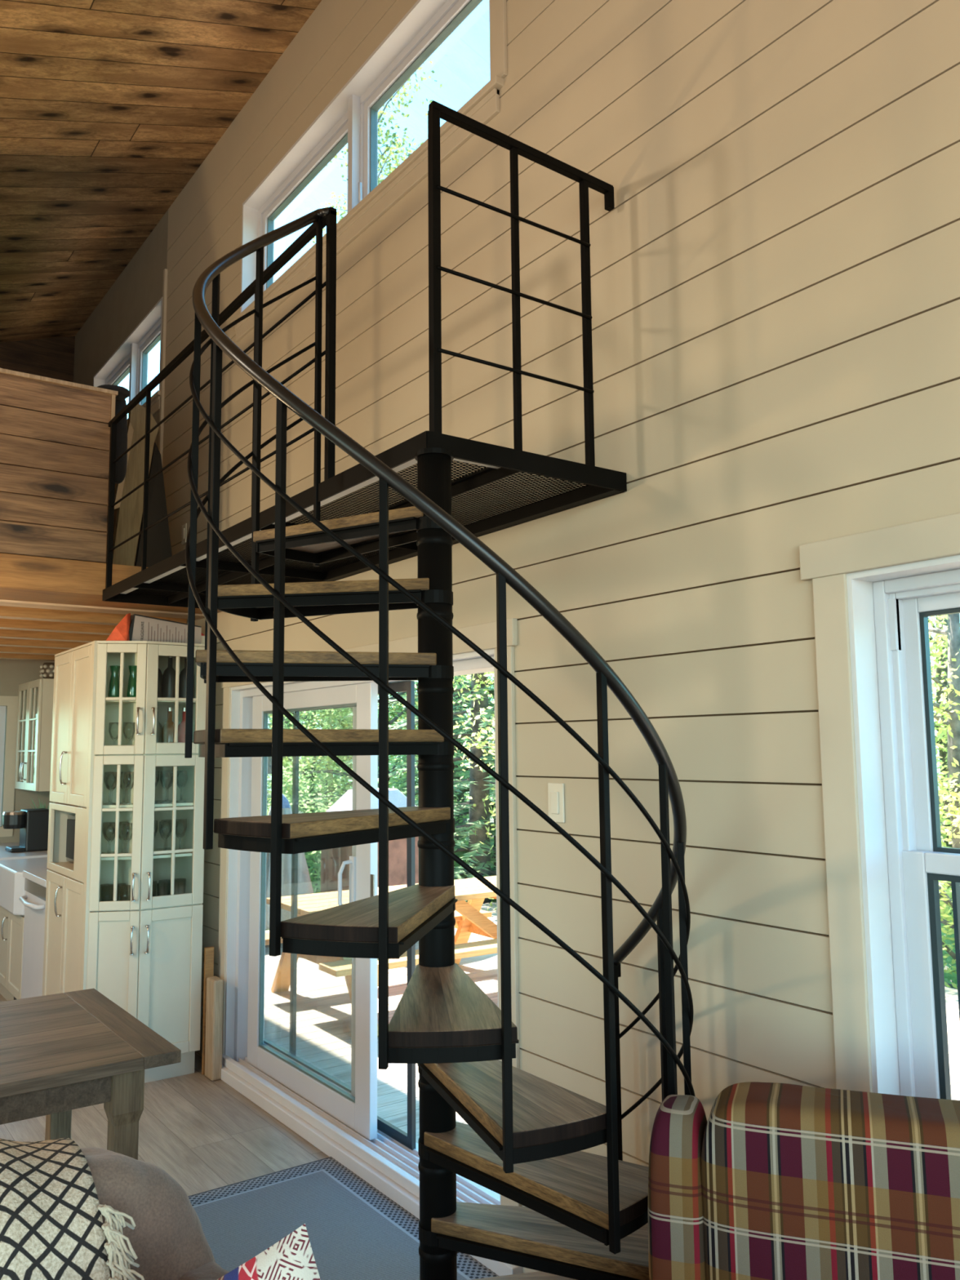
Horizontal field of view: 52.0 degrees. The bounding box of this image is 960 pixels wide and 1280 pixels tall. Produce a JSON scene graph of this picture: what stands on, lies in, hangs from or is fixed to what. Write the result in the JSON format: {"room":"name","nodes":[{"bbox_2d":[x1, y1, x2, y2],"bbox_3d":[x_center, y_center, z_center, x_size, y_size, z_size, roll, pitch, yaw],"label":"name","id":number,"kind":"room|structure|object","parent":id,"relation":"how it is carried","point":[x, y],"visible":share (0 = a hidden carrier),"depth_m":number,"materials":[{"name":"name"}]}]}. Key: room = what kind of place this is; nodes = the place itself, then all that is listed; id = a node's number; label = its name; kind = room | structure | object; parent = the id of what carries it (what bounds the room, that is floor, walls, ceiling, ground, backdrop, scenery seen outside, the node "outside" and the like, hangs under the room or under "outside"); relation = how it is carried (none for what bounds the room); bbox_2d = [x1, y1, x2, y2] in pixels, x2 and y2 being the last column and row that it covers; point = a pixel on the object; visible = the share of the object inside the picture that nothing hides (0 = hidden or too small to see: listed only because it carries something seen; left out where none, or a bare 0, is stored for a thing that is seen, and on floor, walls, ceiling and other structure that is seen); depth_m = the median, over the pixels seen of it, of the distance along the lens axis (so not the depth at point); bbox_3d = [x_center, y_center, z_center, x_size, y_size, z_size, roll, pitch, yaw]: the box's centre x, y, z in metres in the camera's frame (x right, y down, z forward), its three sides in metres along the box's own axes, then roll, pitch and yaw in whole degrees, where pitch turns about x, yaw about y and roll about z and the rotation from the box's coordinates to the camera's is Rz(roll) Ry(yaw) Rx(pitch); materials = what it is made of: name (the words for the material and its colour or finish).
{"room":"living room","nodes":[
{"label":"living room","id":0,"kind":"room"},
{"bbox_2d":[0,336,75,843],"bbox_3d":[-6.165,-0.470,6.647,6.670,6.200,0.170,4,-8,-36],"label":"wall","id":1,"kind":"structure","parent":0,"point":[51,357],"depth_m":8.35,"materials":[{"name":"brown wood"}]},
{"bbox_2d":[0,695,17,836],"bbox_3d":[-4.323,1.004,7.779,1.180,1.140,0.118,4,-8,-36],"label":"window","id":2,"kind":"structure","parent":1,"relation":"in","point":[11,702],"depth_m":8.06,"materials":[{"name":"beige paint"}]},
{"bbox_2d":[0,373,111,563],"bbox_3d":[-4.254,-0.972,3.296,5.818,0.870,0.100,4,-8,-36],"label":"wall","id":3,"kind":"structure","parent":0,"point":[55,438],"depth_m":4.79,"materials":[{"name":"brown wood"}]},
{"bbox_2d":[0,368,118,396],"bbox_3d":[-4.249,-1.412,3.353,5.845,0.018,0.127,4,-8,-36],"label":"trim","id":4,"kind":"structure","parent":3,"relation":"on","point":[2,370],"depth_m":4.84,"materials":[{"name":"brown wood"}]},
{"bbox_2d":[0,552,220,613],"bbox_3d":[-4.059,-0.425,3.555,6.498,0.163,0.406,4,-8,-36],"label":"beam","id":5,"kind":"structure","parent":3,"relation":"attached to","point":[25,578],"depth_m":4.80,"materials":[{"name":"brown wood"}]},
{"bbox_2d":[112,404,159,565],"bbox_3d":[-1.850,-0.831,5.282,0.059,0.926,0.295,-5,-8,34],"label":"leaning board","id":6,"kind":"object","parent":5,"relation":"on","point":[129,515],"depth_m":5.25,"materials":[{"name":"wood"}]},
{"bbox_2d":[134,442,172,567],"bbox_3d":[-1.806,-0.731,5.426,0.094,0.756,0.267,-5,-8,33],"label":"panel","id":7,"kind":"object","parent":5,"relation":"on","point":[158,540],"visible":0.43,"depth_m":5.43,"materials":[{"name":"black metal"}]},
{"bbox_2d":[106,394,115,555],"bbox_3d":[-1.888,-0.819,4.996,0.018,0.848,0.114,4,-8,-36],"label":"trim","id":8,"kind":"structure","parent":3,"relation":"attached to","point":[113,396],"depth_m":4.99,"materials":[{"name":"brown wood"}]},
{"bbox_2d":[97,384,129,484],"bbox_3d":[-1.901,-1.062,5.072,0.188,0.482,0.208,4,-8,-36],"label":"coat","id":9,"kind":"object","parent":3,"relation":"hanging from","point":[123,393],"visible":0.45,"depth_m":5.10,"materials":[{"name":"black fabric"}]},
{"bbox_2d":[0,0,321,342],"bbox_3d":[-2.832,-2.330,2.036,6.510,2.234,11.550,4,-8,-36],"label":"ceiling","id":10,"kind":"structure","parent":0,"point":[109,108],"depth_m":5.39,"materials":[{"name":"brown wood"}]},
{"bbox_2d":[0,993,328,1195],"bbox_3d":[-2.725,1.920,1.615,6.670,0.120,11.550,4,-8,-36],"label":"floor","id":11,"kind":"structure","parent":0,"point":[202,1131],"depth_m":4.26,"materials":[{"name":"grey wood"}]},
{"bbox_2d":[0,906,24,1000],"bbox_3d":[-2.849,2.089,6.573,0.638,0.630,0.880,4,-8,-36],"label":"base cabinet","id":12,"kind":"object","parent":11,"relation":"on","point":[11,926],"visible":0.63,"depth_m":6.36,"materials":[{"name":"beige paint"}]},
{"bbox_2d":[18,878,46,999],"bbox_3d":[-2.442,1.894,5.958,0.613,0.875,0.597,4,-8,-36],"label":"dishwasher","id":13,"kind":"object","parent":11,"relation":"on","point":[33,901],"visible":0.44,"depth_m":5.83,"materials":[{"name":"white metal"}]},
{"bbox_2d":[0,988,181,1159],"bbox_3d":[-1.900,1.595,2.758,1.802,0.760,0.968,4,-8,-36],"label":"dining table","id":14,"kind":"object","parent":11,"relation":"on","point":[61,1053],"visible":0.79,"depth_m":2.90,"materials":[{"name":"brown wood"}]},
{"bbox_2d":[42,640,180,995],"bbox_3d":[-1.979,1.160,5.439,0.658,2.212,0.870,4,-8,-36],"label":"pantry cabinet","id":15,"kind":"object","parent":11,"relation":"on","point":[67,912],"visible":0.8,"depth_m":5.30,"materials":[{"name":"beige paint"}]},
{"bbox_2d":[66,813,75,862],"bbox_3d":[-2.107,1.121,5.555,0.366,0.264,0.470,4,-8,-36],"label":"microwave","id":16,"kind":"object","parent":15,"relation":"in","point":[70,837],"visible":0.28,"depth_m":5.55,"materials":[{"name":"glass"}]},
{"bbox_2d":[80,640,146,1018],"bbox_3d":[-1.898,1.117,5.056,0.244,2.212,0.420,4,-8,-36],"label":"display cabinet","id":17,"kind":"object","parent":11,"relation":"on","point":[113,928],"visible":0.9,"depth_m":4.99,"materials":[{"name":"beige paint"}]},
{"bbox_2d":[101,885,113,901],"bbox_3d":[-1.884,1.305,4.989,0.068,0.110,0.068,4,-8,-36],"label":"tumbler","id":18,"kind":"object","parent":17,"relation":"on","point":[107,891],"visible":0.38,"depth_m":4.97,"materials":[{"name":"glass"}]},
{"bbox_2d":[103,822,115,853],"bbox_3d":[-1.887,1.020,5.021,0.064,0.165,0.064,4,-8,-36],"label":"wine glass","id":19,"kind":"object","parent":17,"relation":"on","point":[113,824],"visible":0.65,"depth_m":5.01,"materials":[{"name":"glass"}]},
{"bbox_2d":[105,772,116,804],"bbox_3d":[-1.890,0.761,5.049,0.064,0.165,0.064,4,-8,-36],"label":"wine glass","id":20,"kind":"object","parent":17,"relation":"on","point":[107,774],"visible":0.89,"depth_m":5.04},
{"bbox_2d":[91,909,134,911],"bbox_3d":[-1.912,1.375,5.044,0.183,0.014,0.341,4,-8,-36],"label":"shelf","id":21,"kind":"object","parent":17,"relation":"attached to","point":[130,910],"depth_m":4.95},
{"bbox_2d":[107,665,119,697],"bbox_3d":[-1.895,0.220,5.104,0.060,0.172,0.059,4,-8,-36],"label":"vase","id":22,"kind":"object","parent":17,"relation":"on","point":[114,685],"visible":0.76,"depth_m":5.09,"materials":[{"name":"green glass"}]},
{"bbox_2d":[101,851,131,860],"bbox_3d":[-1.914,1.116,5.073,0.183,0.014,0.341,4,-8,-36],"label":"shelf","id":23,"kind":"object","parent":17,"relation":"attached to","point":[123,858],"depth_m":4.98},
{"bbox_2d":[102,802,133,808],"bbox_3d":[-1.917,0.858,5.101,0.183,0.014,0.341,4,-8,-36],"label":"shelf","id":24,"kind":"object","parent":17,"relation":"attached to","point":[121,806],"depth_m":5.01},
{"bbox_2d":[106,613,130,640],"bbox_3d":[-1.918,-0.064,5.215,0.134,0.167,0.104,0,-6,-5],"label":"snack bag","id":25,"kind":"object","parent":17,"relation":"on","point":[121,632],"visible":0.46,"depth_m":5.18,"materials":[{"name":"orange plastic"}]},
{"bbox_2d":[106,700,136,704],"bbox_3d":[-1.922,0.321,5.160,0.183,0.014,0.341,4,-8,-36],"label":"shelf","id":26,"kind":"object","parent":17,"relation":"attached to","point":[108,702],"depth_m":5.15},
{"bbox_2d":[119,884,130,900],"bbox_3d":[-1.800,1.306,5.001,0.068,0.110,0.068,4,-8,-36],"label":"tumbler","id":27,"kind":"object","parent":17,"relation":"on","point":[125,890],"visible":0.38,"depth_m":4.98,"materials":[{"name":"glass"}]},
{"bbox_2d":[120,822,132,853],"bbox_3d":[-1.803,1.020,5.032,0.064,0.165,0.064,4,-8,-36],"label":"wine glass","id":28,"kind":"object","parent":17,"relation":"on","point":[123,824],"visible":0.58,"depth_m":5.02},
{"bbox_2d":[122,771,133,804],"bbox_3d":[-1.806,0.761,5.061,0.064,0.165,0.064,4,-8,-36],"label":"wine glass","id":29,"kind":"object","parent":17,"relation":"on","point":[125,774],"visible":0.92,"depth_m":5.05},
{"bbox_2d":[122,722,135,745],"bbox_3d":[-1.820,0.510,5.102,0.064,0.165,0.064,4,-8,-36],"label":"wine glass","id":30,"kind":"object","parent":17,"relation":"on","point":[133,724],"visible":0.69,"depth_m":5.10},
{"bbox_2d":[126,665,137,697],"bbox_3d":[-1.802,0.221,5.116,0.060,0.172,0.059,4,-8,-36],"label":"vase","id":31,"kind":"object","parent":17,"relation":"on","point":[131,688],"visible":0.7,"depth_m":5.10,"materials":[{"name":"green glass"}]},
{"bbox_2d":[80,1147,229,1279],"bbox_3d":[-0.619,1.239,1.068,0.986,0.993,0.987,4,-8,-36],"label":"armchair","id":32,"kind":"object","parent":11,"relation":"on","point":[168,1240],"visible":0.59,"depth_m":1.53,"materials":[{"name":"fabric"}]},
{"bbox_2d":[0,1137,144,1279],"bbox_3d":[-0.788,1.070,1.374,0.799,0.629,0.415,4,-8,-36],"label":"throw blanket","id":33,"kind":"object","parent":32,"relation":"on","point":[52,1227],"visible":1,"depth_m":1.41,"materials":[{"name":"fabric"}]},
{"bbox_2d":[216,1223,320,1279],"bbox_3d":[-0.294,0.931,1.167,0.412,0.407,0.133,0,-6,-8],"label":"cushion","id":34,"kind":"object","parent":32,"relation":"on","point":[291,1258],"visible":1,"depth_m":1.21,"materials":[{"name":"fabric"}]},
{"bbox_2d":[137,640,206,1083],"bbox_3d":[-1.687,1.132,5.209,0.330,2.212,0.458,4,-8,-36],"label":"display cabinet","id":35,"kind":"object","parent":11,"relation":"on","point":[171,936],"visible":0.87,"depth_m":5.05,"materials":[{"name":"beige paint"}]},
{"bbox_2d":[157,667,162,697],"bbox_3d":[-1.720,0.193,5.206,0.076,0.245,0.076,4,-8,-36],"label":"bottle","id":36,"kind":"object","parent":35,"relation":"on","point":[160,675],"visible":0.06,"depth_m":5.19,"materials":[{"name":"black glass"}]},
{"bbox_2d":[156,882,170,896],"bbox_3d":[-1.639,1.315,5.097,0.068,0.110,0.068,4,-8,-36],"label":"tumbler","id":37,"kind":"object","parent":35,"relation":"on","point":[162,888],"visible":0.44,"depth_m":5.08,"materials":[{"name":"glass"}]},
{"bbox_2d":[158,821,171,853],"bbox_3d":[-1.641,1.029,5.128,0.064,0.165,0.064,4,-8,-36],"label":"wine glass","id":38,"kind":"object","parent":35,"relation":"on","point":[161,823],"visible":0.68,"depth_m":5.12,"materials":[{"name":"glass"}]},
{"bbox_2d":[128,613,201,644],"bbox_3d":[-1.753,-0.043,5.384,0.400,0.158,0.201,3,-7,-33],"label":"cardboard box","id":39,"kind":"object","parent":35,"relation":"on","point":[142,628],"visible":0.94,"depth_m":5.28,"materials":[{"name":"white cardboard"}]},
{"bbox_2d":[160,771,173,803],"bbox_3d":[-1.644,0.770,5.156,0.064,0.165,0.064,4,-8,-36],"label":"wine glass","id":40,"kind":"object","parent":35,"relation":"on","point":[162,773],"visible":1,"depth_m":5.15,"materials":[{"name":"glass"}]},
{"bbox_2d":[161,707,174,742],"bbox_3d":[-1.648,0.481,5.224,0.076,0.245,0.076,4,-8,-36],"label":"bottle","id":41,"kind":"object","parent":35,"relation":"on","point":[168,727],"visible":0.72,"depth_m":5.20,"materials":[{"name":"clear glass"}]},
{"bbox_2d":[161,656,175,697],"bbox_3d":[-1.655,0.198,5.253,0.076,0.245,0.076,4,-8,-36],"label":"bottle","id":42,"kind":"object","parent":35,"relation":"on","point":[168,691],"visible":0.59,"depth_m":5.22,"materials":[{"name":"black glass"}]},
{"bbox_2d":[142,903,199,910],"bbox_3d":[-1.697,1.390,5.202,0.294,0.014,0.384,4,-8,-36],"label":"shelf","id":43,"kind":"object","parent":35,"relation":"attached to","point":[193,906],"depth_m":5.04,"materials":[{"name":"wood"}]},
{"bbox_2d":[153,847,192,858],"bbox_3d":[-1.699,1.131,5.230,0.294,0.014,0.384,4,-8,-36],"label":"shelf","id":44,"kind":"object","parent":35,"relation":"attached to","point":[188,851],"depth_m":5.09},
{"bbox_2d":[154,800,193,807],"bbox_3d":[-1.702,0.873,5.259,0.294,0.014,0.384,4,-8,-36],"label":"shelf","id":45,"kind":"object","parent":35,"relation":"attached to","point":[189,803],"depth_m":5.13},
{"bbox_2d":[157,700,195,705],"bbox_3d":[-1.707,0.336,5.318,0.294,0.014,0.384,4,-8,-36],"label":"shelf","id":46,"kind":"object","parent":35,"relation":"attached to","point":[159,702],"depth_m":5.21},
{"bbox_2d":[173,880,186,894],"bbox_3d":[-1.573,1.319,5.143,0.068,0.110,0.068,4,-8,-36],"label":"tumbler","id":47,"kind":"object","parent":35,"relation":"on","point":[179,886],"visible":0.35,"depth_m":5.12,"materials":[{"name":"glass"}]},
{"bbox_2d":[175,820,186,853],"bbox_3d":[-1.576,1.033,5.175,0.064,0.165,0.064,4,-8,-36],"label":"wine glass","id":48,"kind":"object","parent":35,"relation":"on","point":[184,822],"visible":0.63,"depth_m":5.17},
{"bbox_2d":[177,707,186,742],"bbox_3d":[-1.583,0.486,5.271,0.076,0.245,0.076,4,-8,-36],"label":"bottle","id":49,"kind":"object","parent":35,"relation":"on","point":[181,727],"visible":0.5,"depth_m":5.24,"materials":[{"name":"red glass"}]},
{"bbox_2d":[176,770,187,802],"bbox_3d":[-1.579,0.775,5.203,0.064,0.165,0.064,4,-8,-36],"label":"wine glass","id":50,"kind":"object","parent":35,"relation":"on","point":[185,772],"visible":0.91,"depth_m":5.20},
{"bbox_2d":[178,657,186,697],"bbox_3d":[-1.582,0.203,5.305,0.076,0.245,0.076,4,-8,-36],"label":"bottle","id":51,"kind":"object","parent":35,"relation":"on","point":[182,677],"visible":0.41,"depth_m":5.27,"materials":[{"name":"black glass"}]},
{"bbox_2d":[201,946,213,1075],"bbox_3d":[-1.405,1.911,5.084,0.045,0.630,0.020,4,-8,-36],"label":"plank","id":52,"kind":"object","parent":11,"relation":"on","point":[208,951],"visible":0.57,"depth_m":5.09,"materials":[{"name":"brown wood"}]},
{"bbox_2d":[204,976,223,1080],"bbox_3d":[-1.353,1.973,5.009,0.056,0.490,0.110,4,-8,-36],"label":"plank","id":53,"kind":"object","parent":11,"relation":"on","point":[215,984],"visible":1,"depth_m":4.97,"materials":[{"name":"wood"}]},
{"bbox_2d":[187,1156,498,1279],"bbox_3d":[-0.525,1.997,3.100,0.940,0.008,1.540,4,-8,-36],"label":"area rug","id":54,"kind":"object","parent":11,"relation":"on","point":[355,1231],"visible":0.48,"depth_m":3.42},
{"bbox_2d":[102,100,695,1279],"bbox_3d":[-0.670,0.363,3.491,1.255,3.344,3.599,3,-7,-29],"label":"spiral staircase","id":55,"kind":"structure","parent":11,"relation":"on","point":[584,1215],"depth_m":2.24,"materials":[{"name":"black metal"}]},
{"bbox_2d":[648,1081,959,1279],"bbox_3d":[0.595,1.308,1.484,0.772,1.002,0.753,-3,-7,20],"label":"plaid sofa","id":56,"kind":"object","parent":11,"relation":"on","point":[780,1181],"visible":1,"depth_m":1.73,"materials":[{"name":"multicoloured fabric"}]},
{"bbox_3d":[-3.469,2.067,7.441,0.638,0.875,1.220,4,-8,-36],"label":"base cabinet","id":57,"kind":"object","parent":11,"relation":"on","visible":0},
{"bbox_2d":[0,842,48,887],"bbox_3d":[-3.006,1.539,6.908,0.665,0.040,2.740,4,-8,-36],"label":"countertop","id":58,"kind":"structure","parent":57,"relation":"on","point":[37,876],"depth_m":6.92,"materials":[{"name":"white stone"}]},
{"bbox_2d":[0,857,47,915],"bbox_3d":[-2.900,1.632,6.595,0.545,0.265,0.870,4,-8,-36],"label":"sink","id":59,"kind":"object","parent":58,"relation":"in","point":[11,878],"visible":0.35,"depth_m":6.31,"materials":[{"name":"white ceramic"}]},
{"bbox_2d":[2,808,48,852],"bbox_3d":[-3.394,1.419,7.348,0.326,0.300,0.240,4,-8,-36],"label":"coffee maker","id":60,"kind":"object","parent":58,"relation":"on","point":[33,824],"visible":0.94,"depth_m":7.27,"materials":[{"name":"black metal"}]},
{"bbox_2d":[73,0,959,1206],"bbox_3d":[-1.179,-0.345,5.264,0.170,5.950,15.200,4,-8,-36],"label":"wall","id":61,"kind":"structure","parent":0,"point":[139,287],"depth_m":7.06,"materials":[{"name":"beige paint"}]},
{"bbox_2d":[14,678,53,791],"bbox_3d":[-3.440,0.759,7.832,0.383,0.850,0.790,4,-8,-36],"label":"upper cabinet","id":62,"kind":"object","parent":61,"relation":"attached to","point":[35,698],"visible":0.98,"depth_m":7.57,"materials":[{"name":"beige paint"}]},
{"bbox_2d":[39,662,54,679],"bbox_3d":[-3.329,0.246,7.668,0.188,0.130,0.188,4,-8,-36],"label":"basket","id":63,"kind":"object","parent":62,"relation":"on","point":[47,671],"visible":0.52,"depth_m":7.59,"materials":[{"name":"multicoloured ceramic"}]},
{"bbox_2d":[0,599,204,619],"bbox_3d":[-4.224,-0.320,3.775,6.498,0.025,0.160,4,-8,-36],"label":"trim","id":64,"kind":"structure","parent":61,"relation":"attached to","point":[2,602],"depth_m":5.28,"materials":[{"name":"brown wood"}]},
{"bbox_2d":[93,297,162,422],"bbox_3d":[-2.593,-1.839,7.352,0.205,0.795,1.855,4,-8,-36],"label":"window","id":65,"kind":"structure","parent":61,"relation":"in","point":[131,357],"depth_m":7.34,"materials":[{"name":"white paint"}]},
{"bbox_2d":[158,268,167,465],"bbox_3d":[-2.101,-1.353,6.488,0.020,2.280,0.030,4,-8,-36],"label":"trim","id":66,"kind":"structure","parent":61,"relation":"attached to","point":[165,271],"depth_m":6.54,"materials":[{"name":"beige paint"}]},
{"bbox_2d":[231,0,503,342],"bbox_3d":[-0.586,-2.164,4.582,0.205,0.795,2.476,4,-8,-36],"label":"window","id":67,"kind":"structure","parent":61,"relation":"in","point":[351,117],"depth_m":4.54,"materials":[{"name":"white paint"}]},
{"bbox_2d":[217,617,523,1275],"bbox_3d":[-0.558,1.086,4.256,0.275,2.073,2.600,4,-8,-36],"label":"door","id":68,"kind":"structure","parent":61,"relation":"in","point":[340,1120],"depth_m":4.24,"materials":[{"name":"white paint"}]},
{"bbox_2d":[489,0,507,79],"bbox_3d":[0.064,-2.390,3.569,0.015,0.780,0.084,4,-8,-36],"label":"trim","id":69,"kind":"structure","parent":61,"relation":"attached to","point":[498,15],"depth_m":3.53,"materials":[{"name":"beige paint"}]},
{"bbox_2d":[547,782,564,822],"bbox_3d":[0.234,0.504,3.053,0.012,0.120,0.074,4,-8,-36],"label":"light switch","id":70,"kind":"object","parent":61,"relation":"attached to","point":[556,806],"visible":0.91,"depth_m":3.04,"materials":[{"name":"white plastic"}]},
{"bbox_2d":[799,512,959,1099],"bbox_3d":[1.204,0.562,1.846,0.204,1.692,1.196,4,-8,-36],"label":"window","id":71,"kind":"structure","parent":61,"relation":"in","point":[876,593],"depth_m":2.22,"materials":[{"name":"white paint"}]},
{"bbox_3d":[-5.186,-0.326,5.119,6.498,0.040,3.450,4,-8,-36],"label":"floor","id":72,"kind":"structure","parent":0,"visible":0},
{"bbox_2d":[0,653,55,661],"bbox_3d":[-4.848,-0.026,6.848,3.890,0.182,0.100,4,-8,-36],"label":"joist","id":73,"kind":"object","parent":72,"relation":"attached to","point":[2,655],"visible":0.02,"depth_m":7.72,"materials":[{"name":"brown wood"}]},
{"bbox_2d":[0,645,70,655],"bbox_3d":[-4.551,-0.074,6.437,3.890,0.182,0.100,4,-8,-36],"label":"joist","id":74,"kind":"object","parent":72,"relation":"attached to","point":[17,650],"visible":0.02,"depth_m":7.26,"materials":[{"name":"brown wood"}]},
{"bbox_2d":[0,638,88,648],"bbox_3d":[-4.253,-0.122,6.026,3.890,0.182,0.100,4,-8,-36],"label":"joist","id":75,"kind":"object","parent":72,"relation":"attached to","point":[3,642],"visible":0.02,"depth_m":6.83,"materials":[{"name":"brown wood"}]},
{"bbox_2d":[0,628,109,642],"bbox_3d":[-3.955,-0.170,5.614,3.890,0.182,0.100,4,-8,-36],"label":"joist","id":76,"kind":"object","parent":72,"relation":"attached to","point":[4,633],"visible":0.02,"depth_m":6.40,"materials":[{"name":"brown wood"}]},
{"bbox_2d":[0,617,116,635],"bbox_3d":[-3.657,-0.219,5.203,3.890,0.182,0.100,4,-8,-36],"label":"joist","id":77,"kind":"object","parent":72,"relation":"attached to","point":[5,624],"visible":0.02,"depth_m":5.93,"materials":[{"name":"brown wood"}]},
{"bbox_2d":[0,605,186,625],"bbox_3d":[-3.359,-0.267,4.792,3.890,0.182,0.100,4,-8,-36],"label":"joist","id":78,"kind":"object","parent":72,"relation":"attached to","point":[6,612],"visible":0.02,"depth_m":5.48,"materials":[{"name":"brown wood"}]},
{"label":"outside","id":79,"kind":"structure","parent":0,"visible":0},
{"bbox_2d":[266,784,951,982],"bbox_3d":[-0.613,5.102,17.564,100.000,0.200,110.000,4,-8,-36],"label":"ground","id":80,"kind":"structure","parent":79,"point":[492,819],"depth_m":40.81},
{"bbox_2d":[265,850,320,930],"bbox_3d":[-2.471,3.860,15.129,2.734,1.872,2.716,-2,-6,11],"label":"bush","id":81,"kind":"object","parent":80,"relation":"on","point":[308,860],"visible":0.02,"depth_m":14.77,"materials":[{"name":"green plant"}]},
{"bbox_2d":[282,191,390,780],"bbox_3d":[-2.674,-2.179,19.847,4.814,14.817,4.708,-5,-8,37],"label":"poplar tree","id":82,"kind":"object","parent":80,"relation":"on","point":[344,208],"visible":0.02,"depth_m":20.70,"materials":[{"name":"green plant"}]},
{"bbox_2d":[266,683,417,893],"bbox_3d":[-2.446,1.100,16.181,4.072,7.495,3.947,-3,-7,22],"label":"birch tree","id":83,"kind":"object","parent":80,"relation":"on","point":[286,759],"visible":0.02,"depth_m":15.77,"materials":[{"name":"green plant"}]},
{"bbox_2d":[266,692,417,857],"bbox_3d":[-2.455,1.551,17.489,4.216,6.884,4.326,3,-7,-28],"label":"maple tree","id":84,"kind":"object","parent":80,"relation":"on","point":[286,719],"visible":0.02,"depth_m":17.24,"materials":[{"name":"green plant"}]},
{"bbox_2d":[266,674,493,866],"bbox_3d":[-1.654,0.909,14.428,4.578,7.475,4.698,4,-8,-36],"label":"maple tree","id":85,"kind":"object","parent":80,"relation":"on","point":[322,808],"visible":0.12,"depth_m":14.28,"materials":[{"name":"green plant"}]},
{"bbox_2d":[302,54,471,777],"bbox_3d":[-1.734,-2.928,17.671,5.137,15.810,5.024,-1,-6,1],"label":"poplar tree","id":86,"kind":"object","parent":80,"relation":"on","point":[380,113],"visible":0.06,"depth_m":17.37,"materials":[{"name":"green plant"}]},
{"bbox_2d":[315,672,497,910],"bbox_3d":[-0.026,-0.253,12.643,4.115,9.362,4.552,-2,-7,15],"label":"spruce tree","id":87,"kind":"object","parent":80,"relation":"on","point":[476,780],"visible":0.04,"depth_m":12.29,"materials":[{"name":"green plant"}]},
{"bbox_2d":[346,134,492,773],"bbox_3d":[-1.364,-2.971,20.484,5.244,16.504,5.362,6,-9,-44],"label":"poplar tree","id":88,"kind":"object","parent":80,"relation":"on","point":[397,135],"visible":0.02,"depth_m":21.56,"materials":[{"name":"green plant"}]},
{"bbox_2d":[377,675,493,862],"bbox_3d":[-0.402,0.121,16.536,4.607,9.476,4.165,1,-6,-15],"label":"spruce tree","id":89,"kind":"object","parent":80,"relation":"on","point":[456,717],"visible":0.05,"depth_m":16.14,"materials":[{"name":"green plant"}]},
{"bbox_2d":[390,673,493,822],"bbox_3d":[-0.522,1.800,19.349,4.139,6.758,4.247,-3,-7,23],"label":"maple tree","id":90,"kind":"object","parent":80,"relation":"on","point":[489,677],"visible":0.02,"depth_m":18.69,"materials":[{"name":"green plant"}]},
{"bbox_2d":[388,680,496,901],"bbox_3d":[0.274,0.009,13.372,4.373,8.994,3.953,3,-7,-33],"label":"spruce tree","id":91,"kind":"object","parent":80,"relation":"on","point":[477,824],"visible":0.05,"depth_m":12.15,"materials":[{"name":"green plant"}]},
{"bbox_2d":[414,671,496,910],"bbox_3d":[1.555,0.290,11.324,4.194,7.964,4.327,5,-8,-42],"label":"birch tree","id":92,"kind":"object","parent":80,"relation":"on","point":[491,673],"visible":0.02,"depth_m":10.95,"materials":[{"name":"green plant"}]},
{"bbox_2d":[453,836,496,902],"bbox_3d":[-0.334,3.682,13.709,2.716,1.872,2.734,0,-6,-5],"label":"bush","id":93,"kind":"object","parent":80,"relation":"on","point":[455,864],"visible":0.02,"depth_m":13.54,"materials":[{"name":"green plant"}]},
{"bbox_2d":[928,614,954,982],"bbox_3d":[5.682,0.057,12.140,4.632,8.526,4.490,1,-6,-15],"label":"birch tree","id":94,"kind":"object","parent":80,"relation":"on","point":[942,641],"visible":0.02,"depth_m":11.51,"materials":[{"name":"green plant"}]},
{"bbox_2d":[928,613,959,989],"bbox_3d":[4.074,0.518,8.277,3.692,6.795,3.578,-1,-6,1],"label":"birch tree","id":95,"kind":"object","parent":80,"relation":"on","point":[950,803],"visible":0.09,"depth_m":7.92,"materials":[{"name":"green plant"}]},
{"bbox_2d":[939,900,957,987],"bbox_3d":[4.170,3.345,11.054,2.734,1.872,2.716,3,-7,-32],"label":"bush","id":96,"kind":"object","parent":80,"relation":"on","point":[948,976],"visible":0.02,"depth_m":10.33,"materials":[{"name":"green plant"}]},
{"bbox_3d":[1.965,2.471,5.103,5.000,0.155,12.400,4,-8,-36],"label":"frame","id":97,"kind":"object","parent":80,"relation":"on","visible":0},
{"bbox_2d":[263,902,959,1143],"bbox_3d":[1.946,2.369,5.157,4.980,0.030,12.490,4,-8,-36],"label":"deck","id":98,"kind":"object","parent":97,"relation":"on","point":[323,1002],"visible":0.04,"depth_m":6.56,"materials":[{"name":"wood"}]},
{"bbox_2d":[265,794,313,947],"bbox_3d":[-1.894,2.150,9.316,0.721,1.390,0.721,-4,-7,31],"label":"parasol","id":99,"kind":"object","parent":98,"relation":"on","point":[304,885],"visible":0.13,"depth_m":9.15,"materials":[{"name":"fabric"}]},
{"bbox_2d":[320,787,418,893],"bbox_3d":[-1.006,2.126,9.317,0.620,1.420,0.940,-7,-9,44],"label":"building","id":100,"kind":"structure","parent":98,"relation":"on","point":[331,860],"depth_m":9.16,"materials":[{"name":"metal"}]},
{"bbox_2d":[265,875,497,1036],"bbox_3d":[-0.465,2.235,7.228,2.040,0.763,1.517,4,-8,-34],"label":"picnic table","id":101,"kind":"object","parent":98,"relation":"on","point":[469,917],"visible":0.33,"depth_m":7.15,"materials":[{"name":"orange wood"}]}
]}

